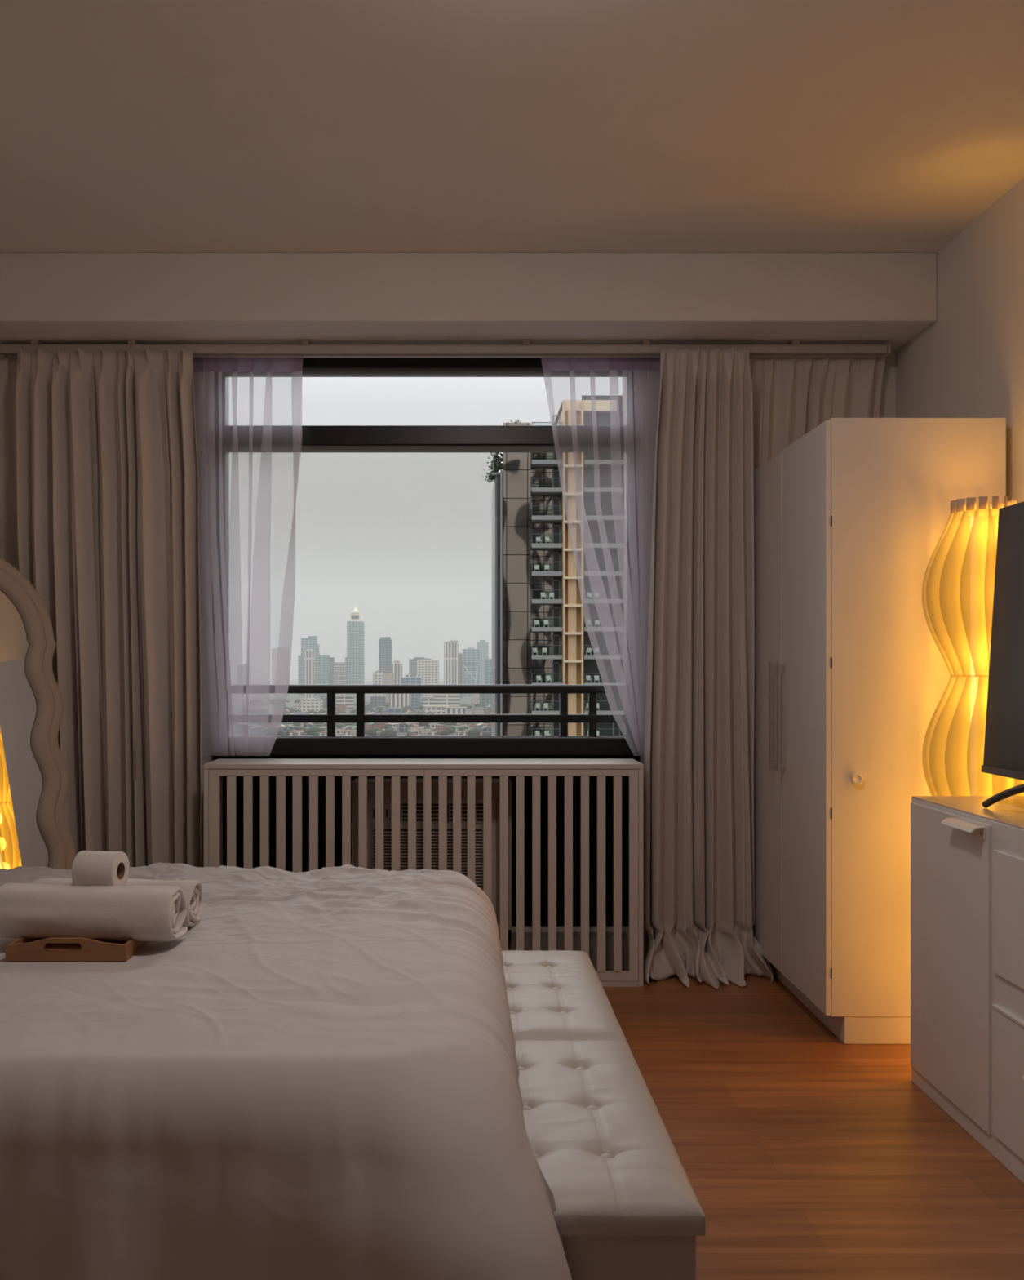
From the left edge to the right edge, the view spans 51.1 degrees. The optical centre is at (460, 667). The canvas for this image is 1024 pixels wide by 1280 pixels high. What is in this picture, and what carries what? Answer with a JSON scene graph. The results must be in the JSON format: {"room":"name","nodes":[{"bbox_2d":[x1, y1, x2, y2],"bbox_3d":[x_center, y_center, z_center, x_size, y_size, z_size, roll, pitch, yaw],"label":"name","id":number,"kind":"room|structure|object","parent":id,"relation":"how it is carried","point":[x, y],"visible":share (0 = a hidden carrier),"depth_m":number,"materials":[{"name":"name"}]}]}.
{"room":"hotel room","nodes":[
{"label":"hotel room","id":0,"kind":"room"},
{"bbox_2d":[0,0,1023,253],"bbox_3d":[-0.175,-1.670,1.320,4.250,0.120,6.640,0,0,0],"label":"ceiling","id":1,"kind":"structure","parent":0,"point":[126,126],"depth_m":3.16,"materials":[{"name":"paint"}]},
{"bbox_2d":[192,351,895,958],"bbox_3d":[-0.175,-0.180,4.620,4.250,2.860,0.160,0,0,0],"label":"wall","id":2,"kind":"structure","parent":0,"point":[650,382],"depth_m":4.54,"materials":[{"name":"paint"}]},
{"bbox_2d":[211,357,640,755],"bbox_3d":[-0.145,-0.485,4.598,1.830,1.720,0.105,0,0,0],"label":"window","id":3,"kind":"structure","parent":2,"relation":"in","point":[276,438],"depth_m":4.57,"materials":[{"name":"black metal"}]},
{"bbox_2d":[213,755,639,926],"bbox_3d":[-0.145,0.743,4.625,1.830,0.735,0.070,0,0,0],"label":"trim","id":4,"kind":"structure","parent":2,"relation":"attached to","point":[240,780],"depth_m":4.59,"materials":[{"name":"black"}]},
{"bbox_2d":[0,339,891,359],"bbox_3d":[-0.065,-1.317,4.418,3.662,0.056,0.095,0,0,0],"label":"track","id":5,"kind":"object","parent":2,"relation":"attached to","point":[793,348],"visible":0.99,"depth_m":4.38,"materials":[{"name":"beige metal"}]},
{"bbox_2d":[0,355,19,570],"bbox_3d":[-1.929,-0.035,4.459,0.290,2.551,0.044,0,0,0],"label":"curtain","id":6,"kind":"object","parent":5,"relation":"hanging from","point":[9,548],"visible":0.27,"depth_m":4.46,"materials":[{"name":"fabric"}]},
{"bbox_2d":[16,347,201,866],"bbox_3d":[-1.430,-0.029,4.370,0.769,2.539,0.133,0,0,0],"label":"curtain","id":7,"kind":"object","parent":5,"relation":"hanging from","point":[108,483],"visible":0.77,"depth_m":4.37,"materials":[{"name":"fabric"}]},
{"bbox_2d":[193,357,302,755],"bbox_3d":[-0.889,-0.478,4.474,0.465,1.691,0.031,0,0,0],"label":"sheer curtain","id":8,"kind":"object","parent":5,"relation":"hanging from","point":[220,365],"visible":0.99,"depth_m":4.47,"materials":[{"name":"white fabric"}]},
{"bbox_2d":[541,357,660,755],"bbox_3d":[0.602,-0.480,4.476,0.532,1.696,0.032,0,0,0],"label":"sheer curtain","id":9,"kind":"object","parent":5,"relation":"hanging from","point":[566,364],"visible":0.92,"depth_m":4.47,"materials":[{"name":"white fabric"}]},
{"bbox_2d":[644,346,774,988],"bbox_3d":[0.991,-0.024,4.273,0.525,2.542,0.246,0,0,0],"label":"curtain","id":10,"kind":"object","parent":5,"relation":"hanging from","point":[700,885],"visible":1,"depth_m":4.34,"materials":[{"name":"fabric"}]},
{"bbox_2d":[749,356,886,471],"bbox_3d":[1.483,-0.040,4.461,0.603,2.561,0.089,0,0,0],"label":"curtain","id":11,"kind":"object","parent":5,"relation":"hanging from","point":[792,397],"visible":0.08,"depth_m":4.46,"materials":[{"name":"fabric"}]},
{"bbox_2d":[0,253,937,351],"bbox_3d":[-0.175,-1.478,4.340,4.050,0.265,0.400,0,0,0],"label":"beam","id":12,"kind":"structure","parent":2,"relation":"attached to","point":[48,298],"depth_m":4.14,"materials":[{"name":"paint"}]},
{"bbox_2d":[595,968,1023,1279],"bbox_3d":[-0.175,1.300,1.320,4.250,0.100,6.640,0,0,0],"label":"floor","id":13,"kind":"structure","parent":0,"point":[805,1153],"depth_m":2.77,"materials":[{"name":"laminate"}]},
{"bbox_2d":[0,557,76,869],"bbox_3d":[-1.758,0.399,3.908,0.632,1.712,0.709,0,0,0],"label":"mirror","id":14,"kind":"object","parent":13,"relation":"on","point":[35,776],"visible":0.69,"depth_m":4.11,"materials":[{"name":"beige mirror"}]},
{"bbox_2d":[0,590,48,869],"bbox_3d":[-1.777,0.398,3.923,0.221,1.499,0.528,0,0,38],"label":"mirror glass","id":15,"kind":"object","parent":14,"relation":"attached to","point":[24,660],"depth_m":4.09,"materials":[{"name":"silver"}]},
{"bbox_2d":[204,758,644,986],"bbox_3d":[-0.143,0.814,4.359,1.725,0.873,0.343,0,0,0],"label":"cover","id":16,"kind":"object","parent":13,"relation":"on","point":[616,951],"visible":0.6,"depth_m":4.19,"materials":[{"name":"paint"}]},
{"bbox_2d":[351,778,511,943],"bbox_3d":[-0.117,0.862,4.480,0.660,0.780,0.180,0,0,0],"label":"air conditioner","id":17,"kind":"object","parent":13,"relation":"on","point":[371,782],"visible":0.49,"depth_m":4.41,"materials":[{"name":"beige plastic"}]},
{"bbox_2d":[400,804,439,822],"bbox_3d":[-0.156,0.600,4.418,0.181,0.076,0.024,0,0,0],"label":"air vent","id":18,"kind":"object","parent":17,"relation":"attached to","point":[404,807],"depth_m":4.41,"materials":[{"name":"beige plastic"}]},
{"bbox_2d":[373,829,482,889],"bbox_3d":[-0.133,0.865,4.417,0.452,0.396,0.026,0,0,0],"label":"grille","id":19,"kind":"object","parent":17,"relation":"attached to","point":[387,833],"depth_m":4.40,"materials":[{"name":"beige plastic"}]},
{"bbox_2d":[448,804,483,822],"bbox_3d":[0.038,0.600,4.418,0.178,0.076,0.024,0,0,0],"label":"air vent","id":20,"kind":"object","parent":17,"relation":"attached to","point":[478,807],"depth_m":4.41,"materials":[{"name":"beige plastic"}]},
{"bbox_2d":[502,950,705,1279],"bbox_3d":[0.193,1.045,2.465,0.391,0.409,1.550,0,0,0],"label":"storage bench","id":21,"kind":"object","parent":13,"relation":"on","point":[628,1207],"visible":0.62,"depth_m":1.94,"materials":[{"name":"grey leather"}]},
{"bbox_2d":[752,417,1006,1044],"bbox_3d":[1.498,0.210,4.013,0.627,2.080,0.974,0,0,0],"label":"wardrobe","id":22,"kind":"object","parent":13,"relation":"on","point":[851,676],"visible":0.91,"depth_m":3.54,"materials":[{"name":"white paint"}]},
{"bbox_2d":[911,795,1023,1183],"bbox_3d":[1.578,0.819,2.341,0.521,0.862,1.783,0,0,0],"label":"dresser","id":23,"kind":"object","parent":13,"relation":"on","point":[967,857],"visible":0.99,"depth_m":2.84,"materials":[{"name":"paint"}]},
{"bbox_2d":[981,501,1023,808],"bbox_3d":[1.508,-0.034,2.395,0.129,0.841,1.310,0,0,0],"label":"television","id":24,"kind":"object","parent":23,"relation":"on","point":[1004,743],"visible":1,"depth_m":2.94,"materials":[{"name":"grey plastic"}]},
{"bbox_2d":[922,495,1023,795],"bbox_3d":[1.655,0.360,3.379,0.370,1.780,0.284,0,0,0],"label":"floor lamp","id":25,"kind":"object","parent":13,"relation":"on","point":[959,580],"visible":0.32,"depth_m":3.30,"materials":[{"name":"yellow fabric"}]},
{"bbox_3d":[-1.080,0.990,2.675,2.080,0.520,1.450,0,0,0],"label":"bed","id":26,"kind":"object","parent":13,"relation":"on","visible":0},
{"bbox_2d":[0,862,572,1279],"bbox_3d":[-0.963,0.913,2.465,2.394,0.614,2.175,0,0,0],"label":"duvet","id":27,"kind":"object","parent":26,"relation":"on","point":[317,1079],"visible":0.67,"depth_m":1.70,"materials":[{"name":"grey fabric"}]},
{"bbox_2d":[5,936,148,961],"bbox_3d":[-0.866,0.619,2.495,0.264,0.050,0.300,0,0,0],"label":"wooden tray","id":28,"kind":"object","parent":27,"relation":"on","point":[24,948],"visible":0.52,"depth_m":2.35,"materials":[{"name":"brown wood"}]},
{"bbox_2d":[0,883,187,942],"bbox_3d":[-0.856,0.564,2.466,0.444,0.122,0.136,0,0,5],"label":"rolled towel","id":29,"kind":"object","parent":28,"relation":"on","point":[28,910],"visible":1,"depth_m":2.41,"materials":[{"name":"fabric"}]},
{"bbox_2d":[71,850,129,886],"bbox_3d":[-0.855,0.482,2.545,0.104,0.090,0.090,0,0,9],"label":"toilet roll","id":30,"kind":"object","parent":29,"relation":"on","point":[90,868],"visible":0.93,"depth_m":2.51,"materials":[{"name":"white paper"}]},
{"bbox_2d":[31,878,204,927],"bbox_3d":[-0.844,0.575,2.622,0.414,0.117,0.127,0,0,4],"label":"rolled towel","id":31,"kind":"object","parent":28,"relation":"on","point":[193,890],"visible":0.09,"depth_m":2.60,"materials":[{"name":"fabric"}]},
{"bbox_2d":[895,177,1023,502],"bbox_3d":[1.910,-0.180,1.320,0.120,2.860,6.440,0,0,0],"label":"wall","id":32,"kind":"structure","parent":0,"point":[969,362],"depth_m":3.81,"materials":[{"name":"paint"}]},
{"bbox_3d":[-0.100,0.422,4.900,3.600,0.175,0.320,0,0,0],"label":"trim","id":33,"kind":"structure","parent":0,"visible":0},
{"bbox_2d":[231,684,624,737],"bbox_3d":[-0.100,0.206,4.950,3.600,0.258,0.060,0,0,0],"label":"balcony railing","id":34,"kind":"object","parent":33,"relation":"on","point":[331,690],"visible":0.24,"depth_m":4.93,"materials":[{"name":"black metal"}]},
{"label":"outside","id":35,"kind":"structure","parent":0,"visible":0},
{"bbox_2d":[491,390,624,735],"bbox_3d":[14.300,30.458,126.825,21.400,123.583,14.350,0,0,0],"label":"condo tower","id":36,"kind":"structure","parent":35,"point":[528,502],"depth_m":120.89,"materials":[{"name":"grey concrete"}]},
{"bbox_2d":[482,452,502,482],"bbox_3d":[4.154,-23.512,121.997,3.274,4.984,3.784,0,0,0],"label":"shrub","id":37,"kind":"object","parent":36,"relation":"on","point":[497,466],"visible":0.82,"depth_m":121.66,"materials":[{"name":"green plant"}]},
{"bbox_2d":[534,702,540,710],"bbox_3d":[8.737,4.458,120.564,0.540,0.950,0.530,0,0,15],"label":"balcony chair","id":38,"kind":"object","parent":36,"relation":"on","point":[537,704],"visible":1,"depth_m":120.74,"materials":[{"name":"white plastic"}]},
{"bbox_2d":[542,702,548,710],"bbox_3d":[9.670,4.458,120.565,0.540,0.950,0.530,0,0,14],"label":"balcony chair","id":39,"kind":"object","parent":36,"relation":"on","point":[545,704],"visible":1,"depth_m":120.74,"materials":[{"name":"white plastic"}]},
{"bbox_2d":[546,675,551,682],"bbox_3d":[9.998,1.332,120.565,0.540,0.950,0.530,0,0,-8],"label":"balcony chair","id":40,"kind":"object","parent":36,"relation":"on","point":[548,677],"visible":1,"depth_m":120.77,"materials":[{"name":"white plastic"}]},
{"bbox_2d":[586,675,592,682],"bbox_3d":[14.539,1.332,120.565,0.540,0.950,0.530,0,0,-13],"label":"balcony chair","id":41,"kind":"object","parent":36,"relation":"on","point":[588,677],"visible":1,"depth_m":120.74,"materials":[{"name":"white plastic"}]},
{"bbox_2d":[594,675,599,682],"bbox_3d":[15.438,1.332,120.565,0.540,0.950,0.530,0,0,-2],"label":"balcony chair","id":42,"kind":"object","parent":36,"relation":"on","point":[596,677],"visible":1,"depth_m":120.77,"materials":[{"name":"white plastic"}]},
{"bbox_2d":[594,592,600,599],"bbox_3d":[15.477,-8.048,120.565,0.540,0.950,0.530,0,0,-14],"label":"balcony chair","id":43,"kind":"object","parent":36,"relation":"on","point":[596,594],"visible":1,"depth_m":120.71,"materials":[{"name":"white plastic"}]},
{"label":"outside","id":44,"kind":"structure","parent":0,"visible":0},
{"bbox_2d":[229,674,492,735],"bbox_3d":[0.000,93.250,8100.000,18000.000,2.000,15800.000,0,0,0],"label":"ground","id":45,"kind":"structure","parent":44,"point":[238,701],"depth_m":3236.46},
{"bbox_2d":[237,722,249,733],"bbox_3d":[-306.493,84.921,1514.315,14.587,14.657,12.044,0,0,18],"label":"house","id":46,"kind":"structure","parent":45,"relation":"on","point":[241,726],"depth_m":1509.51,"materials":[{"name":"beige"}]},
{"bbox_2d":[237,663,251,694],"bbox_3d":[-750.278,38.725,3716.444,41.111,107.050,32.889,0,0,0],"label":"skyscraper","id":47,"kind":"structure","parent":45,"relation":"on","point":[242,670],"depth_m":3699.76,"materials":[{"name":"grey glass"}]},
{"bbox_2d":[244,724,255,735],"bbox_3d":[-287.975,84.930,1469.168,13.951,14.640,13.459,0,0,6],"label":"house","id":48,"kind":"structure","parent":45,"relation":"on","point":[250,725],"depth_m":1463.07,"materials":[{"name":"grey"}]},
{"bbox_2d":[250,725,262,735],"bbox_3d":[-272.766,84.921,1431.932,14.587,14.657,12.044,0,0,-23],"label":"house","id":49,"kind":"structure","parent":45,"relation":"on","point":[255,731],"depth_m":1427.08,"materials":[{"name":"beige"}]},
{"bbox_2d":[267,722,274,728],"bbox_3d":[-286.400,85.422,1614.089,8.067,13.657,13.837,0,0,-19],"label":"house","id":50,"kind":"structure","parent":45,"relation":"on","point":[270,725],"depth_m":1608.04,"materials":[{"name":"grey"}]},
{"bbox_2d":[271,647,289,696],"bbox_3d":[-591.111,11.903,3520.222,50.556,160.694,40.444,0,0,0],"label":"skyscraper","id":51,"kind":"structure","parent":45,"relation":"on","point":[282,663],"depth_m":3500.30,"materials":[{"name":"grey concrete"}]},
{"bbox_2d":[275,725,287,735],"bbox_3d":[-241.599,84.921,1438.828,14.587,14.657,12.044,0,0,-27],"label":"house","id":52,"kind":"structure","parent":45,"relation":"on","point":[284,729],"depth_m":1435.47,"materials":[{"name":"beige"}]},
{"bbox_2d":[291,730,304,735],"bbox_3d":[-218.292,88.388,1439.221,14.196,7.724,10.755,0,0,-28],"label":"house","id":53,"kind":"structure","parent":45,"relation":"on","point":[296,732],"depth_m":1434.77,"materials":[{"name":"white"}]},
{"bbox_2d":[302,648,315,698],"bbox_3d":[-453.778,16.792,3213.156,32.889,150.917,26.311,0,0,0],"label":"skyscraper","id":54,"kind":"structure","parent":45,"relation":"on","point":[308,655],"depth_m":3200.32,"materials":[{"name":"grey concrete"}]},
{"bbox_2d":[303,722,314,728],"bbox_3d":[-214.854,85.021,1516.882,13.009,14.459,12.004,0,0,5],"label":"house","id":55,"kind":"structure","parent":45,"relation":"on","point":[309,724],"depth_m":1511.35,"materials":[{"name":"grey"}]},
{"bbox_2d":[298,635,319,695],"bbox_3d":[-512.000,36.000,3620.000,68.000,288.000,40.000,0,0,0],"label":"skyscraper","id":56,"kind":"structure","parent":45,"relation":"on","point":[312,642],"depth_m":3599.97,"materials":[{"name":"teal glass"}]},
{"bbox_2d":[300,698,323,711],"bbox_3d":[-315.000,79.225,2267.000,44.200,26.050,36.000,0,0,0],"label":"building","id":57,"kind":"structure","parent":45,"relation":"on","point":[306,704],"depth_m":2250.05,"materials":[{"name":"grey concrete"}]},
{"bbox_2d":[320,695,327,706],"bbox_3d":[-293.250,76.142,2309.000,14.618,32.217,20.000,0,0,0],"label":"building","id":58,"kind":"structure","parent":45,"relation":"on","point":[324,697],"depth_m":2300.04,"materials":[{"name":"grey concrete"}]},
{"bbox_2d":[315,654,334,696],"bbox_3d":[-445.764,51.528,3518.667,61.250,188.611,37.333,0,0,0],"label":"skyscraper","id":59,"kind":"structure","parent":45,"relation":"on","point":[324,664],"depth_m":3500.30,"materials":[{"name":"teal glass"}]},
{"bbox_2d":[335,728,342,734],"bbox_3d":[-169.398,88.768,1482.186,12.151,6.964,12.468,0,0,26],"label":"house","id":60,"kind":"structure","parent":45,"relation":"on","point":[338,731],"depth_m":1476.34,"materials":[{"name":"beige"}]},
{"bbox_2d":[333,662,345,696],"bbox_3d":[-387.222,62.333,3413.600,37.778,158.667,27.200,0,0,0],"label":"skyscraper","id":61,"kind":"structure","parent":45,"relation":"on","point":[339,672],"depth_m":3400.07,"materials":[{"name":"grey concrete"}]},
{"bbox_2d":[337,705,344,711],"bbox_3d":[-249.938,85.422,2237.821,8.067,13.657,13.837,0,0,26],"label":"house","id":62,"kind":"structure","parent":45,"relation":"on","point":[340,708],"depth_m":2233.09,"materials":[{"name":"grey"}]},
{"bbox_2d":[335,696,354,710],"bbox_3d":[-254.583,77.461,2364.622,38.018,29.578,31.244,0,0,0],"label":"building","id":63,"kind":"structure","parent":45,"relation":"on","point":[348,701],"depth_m":2349.99,"materials":[{"name":"grey concrete"}]},
{"bbox_2d":[342,726,353,735],"bbox_3d":[-154.333,86.351,1463.984,14.667,11.798,9.690,0,0,-26],"label":"house","id":64,"kind":"structure","parent":45,"relation":"on","point":[346,728],"depth_m":1460.92,"materials":[{"name":"grey"}]},
{"bbox_2d":[343,730,351,735],"bbox_3d":[-152.888,89.001,1452.845,8.971,6.498,10.729,0,0,7],"label":"house","id":65,"kind":"structure","parent":45,"relation":"on","point":[345,732],"depth_m":1448.14,"materials":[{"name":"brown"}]},
{"bbox_2d":[345,606,364,697],"bbox_3d":[-327.892,-60.208,3325.000,57.383,304.917,50.000,0,0,0],"label":"skyscraper","id":66,"kind":"structure","parent":45,"relation":"on","point":[355,659],"depth_m":3300.29,"materials":[{"name":"glass"}]},
{"bbox_2d":[231,697,492,735],"bbox_3d":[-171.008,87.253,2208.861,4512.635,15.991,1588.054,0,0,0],"label":"trees","id":67,"kind":"object","parent":45,"relation":"on","point":[314,730],"visible":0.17,"depth_m":1635.76,"materials":[{"name":"green plant"}]},
{"bbox_2d":[365,723,373,733],"bbox_3d":[-126.955,85.422,1499.289,8.067,13.657,13.837,0,0,16],"label":"house","id":68,"kind":"structure","parent":45,"relation":"on","point":[369,726],"depth_m":1493.38,"materials":[{"name":"grey"}]},
{"bbox_2d":[370,696,386,711],"bbox_3d":[-177.611,76.781,2312.267,31.893,30.939,26.533,0,0,0],"label":"building","id":69,"kind":"structure","parent":45,"relation":"on","point":[375,700],"depth_m":2300.04,"materials":[{"name":"grey concrete"}]},
{"bbox_2d":[373,671,383,696],"bbox_3d":[-200.056,49.592,2609.822,24.555,85.317,19.644,0,0,0],"label":"apartment block","id":70,"kind":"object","parent":45,"relation":"on","point":[378,675],"visible":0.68,"depth_m":2599.93,"materials":[{"name":"grey concrete"}]},
{"bbox_2d":[375,722,386,729],"bbox_3d":[-112.500,84.642,1509.000,13.867,15.217,20.000,0,0,0],"label":"building","id":71,"kind":"structure","parent":45,"relation":"on","point":[382,726],"depth_m":1499.96,"materials":[{"name":"brown"}]},
{"bbox_2d":[378,636,392,673],"bbox_3d":[-217.431,1.347,3114.811,37.028,181.806,29.622,0,0,0],"label":"skyscraper","id":72,"kind":"structure","parent":45,"relation":"on","point":[385,643],"depth_m":3100.34,"materials":[{"name":"grey glass"}]},
{"bbox_2d":[382,671,395,702],"bbox_3d":[-170.708,50.375,2560.767,26.917,83.750,21.533,0,0,0],"label":"apartment block","id":73,"kind":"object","parent":45,"relation":"on","point":[388,678],"visible":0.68,"depth_m":2550.27,"materials":[{"name":"beige concrete"}]},
{"bbox_2d":[386,707,402,714],"bbox_3d":[-114.083,80.933,1859.867,25.653,22.633,21.733,0,0,0],"label":"building","id":74,"kind":"structure","parent":45,"relation":"on","point":[389,710],"depth_m":1849.94,"materials":[{"name":"grey"}]},
{"bbox_2d":[392,660,402,684],"bbox_3d":[-170.778,35.653,2910.311,25.778,113.194,20.622,0,0,0],"label":"skyscraper","id":75,"kind":"structure","parent":45,"relation":"on","point":[397,666],"depth_m":2899.73,"materials":[{"name":"beige concrete"}]},
{"bbox_2d":[389,693,411,707],"bbox_3d":[-129.694,67.836,2317.889,46.511,48.828,37.778,0,0,0],"label":"building","id":76,"kind":"structure","parent":45,"relation":"on","point":[396,700],"depth_m":2300.04,"materials":[{"name":"grey concrete"}]},
{"bbox_2d":[400,722,410,733],"bbox_3d":[-77.857,85.021,1523.927,13.009,14.459,12.004,0,0,12],"label":"house","id":77,"kind":"structure","parent":45,"relation":"on","point":[404,726],"depth_m":1518.75,"materials":[{"name":"grey"}]},
{"bbox_2d":[400,674,422,706],"bbox_3d":[-115.278,53.764,2518.889,47.222,76.972,37.778,0,0,0],"label":"apartment block","id":78,"kind":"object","parent":45,"relation":"on","point":[407,679],"visible":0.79,"depth_m":2499.72,"materials":[{"name":"white concrete"}]},
{"bbox_2d":[410,723,418,728],"bbox_3d":[-69.471,87.475,1582.009,14.288,9.550,12.204,0,0,22],"label":"house","id":79,"kind":"structure","parent":45,"relation":"on","point":[414,726],"depth_m":1576.94,"materials":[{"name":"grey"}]},
{"bbox_2d":[411,693,418,710],"bbox_3d":[-99.875,72.239,2359.000,17.651,40.022,20.000,0,0,0],"label":"building","id":80,"kind":"structure","parent":45,"relation":"on","point":[415,697],"depth_m":2349.99,"materials":[{"name":"grey"}]},
{"bbox_2d":[409,729,421,735],"bbox_3d":[-61.042,88.768,1462.983,12.151,6.964,12.468,0,0,21],"label":"house","id":81,"kind":"structure","parent":45,"relation":"on","point":[418,731],"depth_m":1459.86,"materials":[{"name":"beige"}]},
{"bbox_2d":[408,657,425,677],"bbox_3d":[-141.944,28.625,3517.889,50.555,127.250,35.778,0,0,0],"label":"skyscraper","id":82,"kind":"structure","parent":45,"relation":"on","point":[412,662],"depth_m":3500.30,"materials":[{"name":"grey concrete"}]},
{"bbox_2d":[419,725,431,734],"bbox_3d":[-47.945,86.351,1477.024,14.667,11.798,9.690,0,0,-24],"label":"house","id":83,"kind":"structure","parent":45,"relation":"on","point":[424,730],"depth_m":1472.38,"materials":[{"name":"grey"}]},
{"bbox_2d":[417,657,439,698],"bbox_3d":[-87.806,33.075,2923.844,59.611,118.350,47.689,0,0,0],"label":"office building","id":84,"kind":"structure","parent":45,"relation":"on","point":[428,668],"depth_m":2899.73,"materials":[{"name":"grey concrete"}]},
{"bbox_2d":[422,697,435,711],"bbox_3d":[-64.778,76.642,2209.778,25.422,31.217,21.556,0,0,0],"label":"building","id":85,"kind":"structure","parent":45,"relation":"on","point":[426,700],"depth_m":2200.08,"materials":[{"name":"grey concrete"}]},
{"bbox_2d":[428,723,436,728],"bbox_3d":[-42.381,88.549,1638.962,9.045,7.401,9.286,0,0,24],"label":"house","id":86,"kind":"structure","parent":45,"relation":"on","point":[430,725],"depth_m":1635.76,"materials":[{"name":"grey"}]},
{"bbox_2d":[428,730,437,735],"bbox_3d":[-36.496,88.768,1445.437,12.151,6.964,12.468,0,0,0],"label":"house","id":87,"kind":"structure","parent":45,"relation":"on","point":[430,732],"depth_m":1439.68,"materials":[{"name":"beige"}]},
{"bbox_2d":[424,705,448,714],"bbox_3d":[-43.333,81.225,1967.333,45.067,22.050,36.667,0,0,0],"label":"warehouse","id":88,"kind":"structure","parent":45,"relation":"on","point":[437,709],"depth_m":1950.11,"materials":[{"name":"beige concrete"}]},
{"bbox_2d":[435,724,445,735],"bbox_3d":[-26.863,85.422,1474.147,8.067,13.657,13.837,0,0,-28],"label":"house","id":89,"kind":"structure","parent":45,"relation":"on","point":[440,727],"depth_m":1469.15,"materials":[{"name":"grey"}]},
{"bbox_2d":[434,693,460,706],"bbox_3d":[-26.889,69.308,2221.511,55.929,45.883,45.022,0,0,0],"label":"building","id":90,"kind":"structure","parent":45,"relation":"on","point":[451,700],"depth_m":2200.08,"materials":[{"name":"grey concrete"}]},
{"bbox_2d":[444,640,458,684],"bbox_3d":[-26.667,4.347,3217.067,42.667,175.806,34.133,0,0,0],"label":"skyscraper","id":91,"kind":"structure","parent":45,"relation":"on","point":[451,647],"depth_m":3200.32,"materials":[{"name":"beige concrete"}]},
{"bbox_2d":[446,706,466,714],"bbox_3d":[-6.167,80.419,1863.978,36.342,23.661,29.956,0,0,0],"label":"warehouse","id":92,"kind":"structure","parent":45,"relation":"on","point":[450,710],"depth_m":1849.94,"materials":[{"name":"beige concrete"}]},
{"bbox_2d":[458,652,462,697],"bbox_3d":[0.000,22.472,3259.000,14.444,139.556,18.000,0,0,0],"label":"skyscraper","id":93,"kind":"structure","parent":45,"relation":"on","point":[460,655],"depth_m":3249.92,"materials":[{"name":"grey concrete"}]},
{"bbox_2d":[456,730,468,735],"bbox_3d":[3.198,88.768,1442.370,12.151,6.964,12.468,0,0,-27],"label":"house","id":94,"kind":"structure","parent":45,"relation":"on","point":[459,732],"depth_m":1438.28,"materials":[{"name":"beige"}]},
{"bbox_2d":[462,647,480,697],"bbox_3d":[35.889,13.825,3422.667,56.667,156.850,45.333,0,0,0],"label":"skyscraper","id":95,"kind":"structure","parent":45,"relation":"on","point":[471,656],"depth_m":3400.07,"materials":[{"name":"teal glass"}]},
{"bbox_2d":[470,722,478,727],"bbox_3d":[21.786,88.659,1659.565,7.660,7.181,14.543,0,0,-27],"label":"house","id":96,"kind":"structure","parent":45,"relation":"on","point":[472,724],"depth_m":1654.64,"materials":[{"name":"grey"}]},
{"bbox_2d":[472,693,479,710],"bbox_3d":[35.250,68.322,2359.000,16.293,47.856,20.000,0,0,0],"label":"building","id":97,"kind":"structure","parent":45,"relation":"on","point":[476,697],"depth_m":2349.99,"materials":[{"name":"grey concrete"}]},
{"bbox_2d":[475,707,484,714],"bbox_3d":[33.403,80.933,1859.000,16.033,22.633,20.000,0,0,0],"label":"building","id":98,"kind":"structure","parent":45,"relation":"on","point":[477,710],"depth_m":1849.94,"materials":[{"name":"grey concrete"}]},
{"bbox_2d":[475,723,488,728],"bbox_3d":[30.536,84.921,1504.083,14.587,14.657,12.044,0,0,-25],"label":"house","id":99,"kind":"structure","parent":45,"relation":"on","point":[479,725],"depth_m":1498.68,"materials":[{"name":"beige"}]},
{"bbox_2d":[477,640,488,684],"bbox_3d":[83.417,-4.792,3916.467,41.167,194.083,32.933,0,0,0],"label":"skyscraper","id":100,"kind":"structure","parent":45,"relation":"on","point":[482,645],"depth_m":3900.10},
{"bbox_2d":[480,693,491,707],"bbox_3d":[54.944,72.947,2310.222,26.578,38.606,22.444,0,0,0],"label":"building","id":101,"kind":"structure","parent":45,"relation":"on","point":[485,699],"depth_m":2300.04,"materials":[{"name":"grey concrete"}]},
{"bbox_2d":[481,725,492,735],"bbox_3d":[36.084,85.021,1434.299,13.009,14.459,12.004,0,0,-10],"label":"house","id":102,"kind":"structure","parent":45,"relation":"on","point":[486,729],"depth_m":1428.83,"materials":[{"name":"grey"}]},
{"bbox_2d":[484,658,492,697],"bbox_3d":[78.944,33.236,2910.311,25.778,118.028,20.622,0,0,0],"label":"skyscraper","id":103,"kind":"structure","parent":45,"relation":"on","point":[487,662],"depth_m":2899.73,"materials":[{"name":"glass"}]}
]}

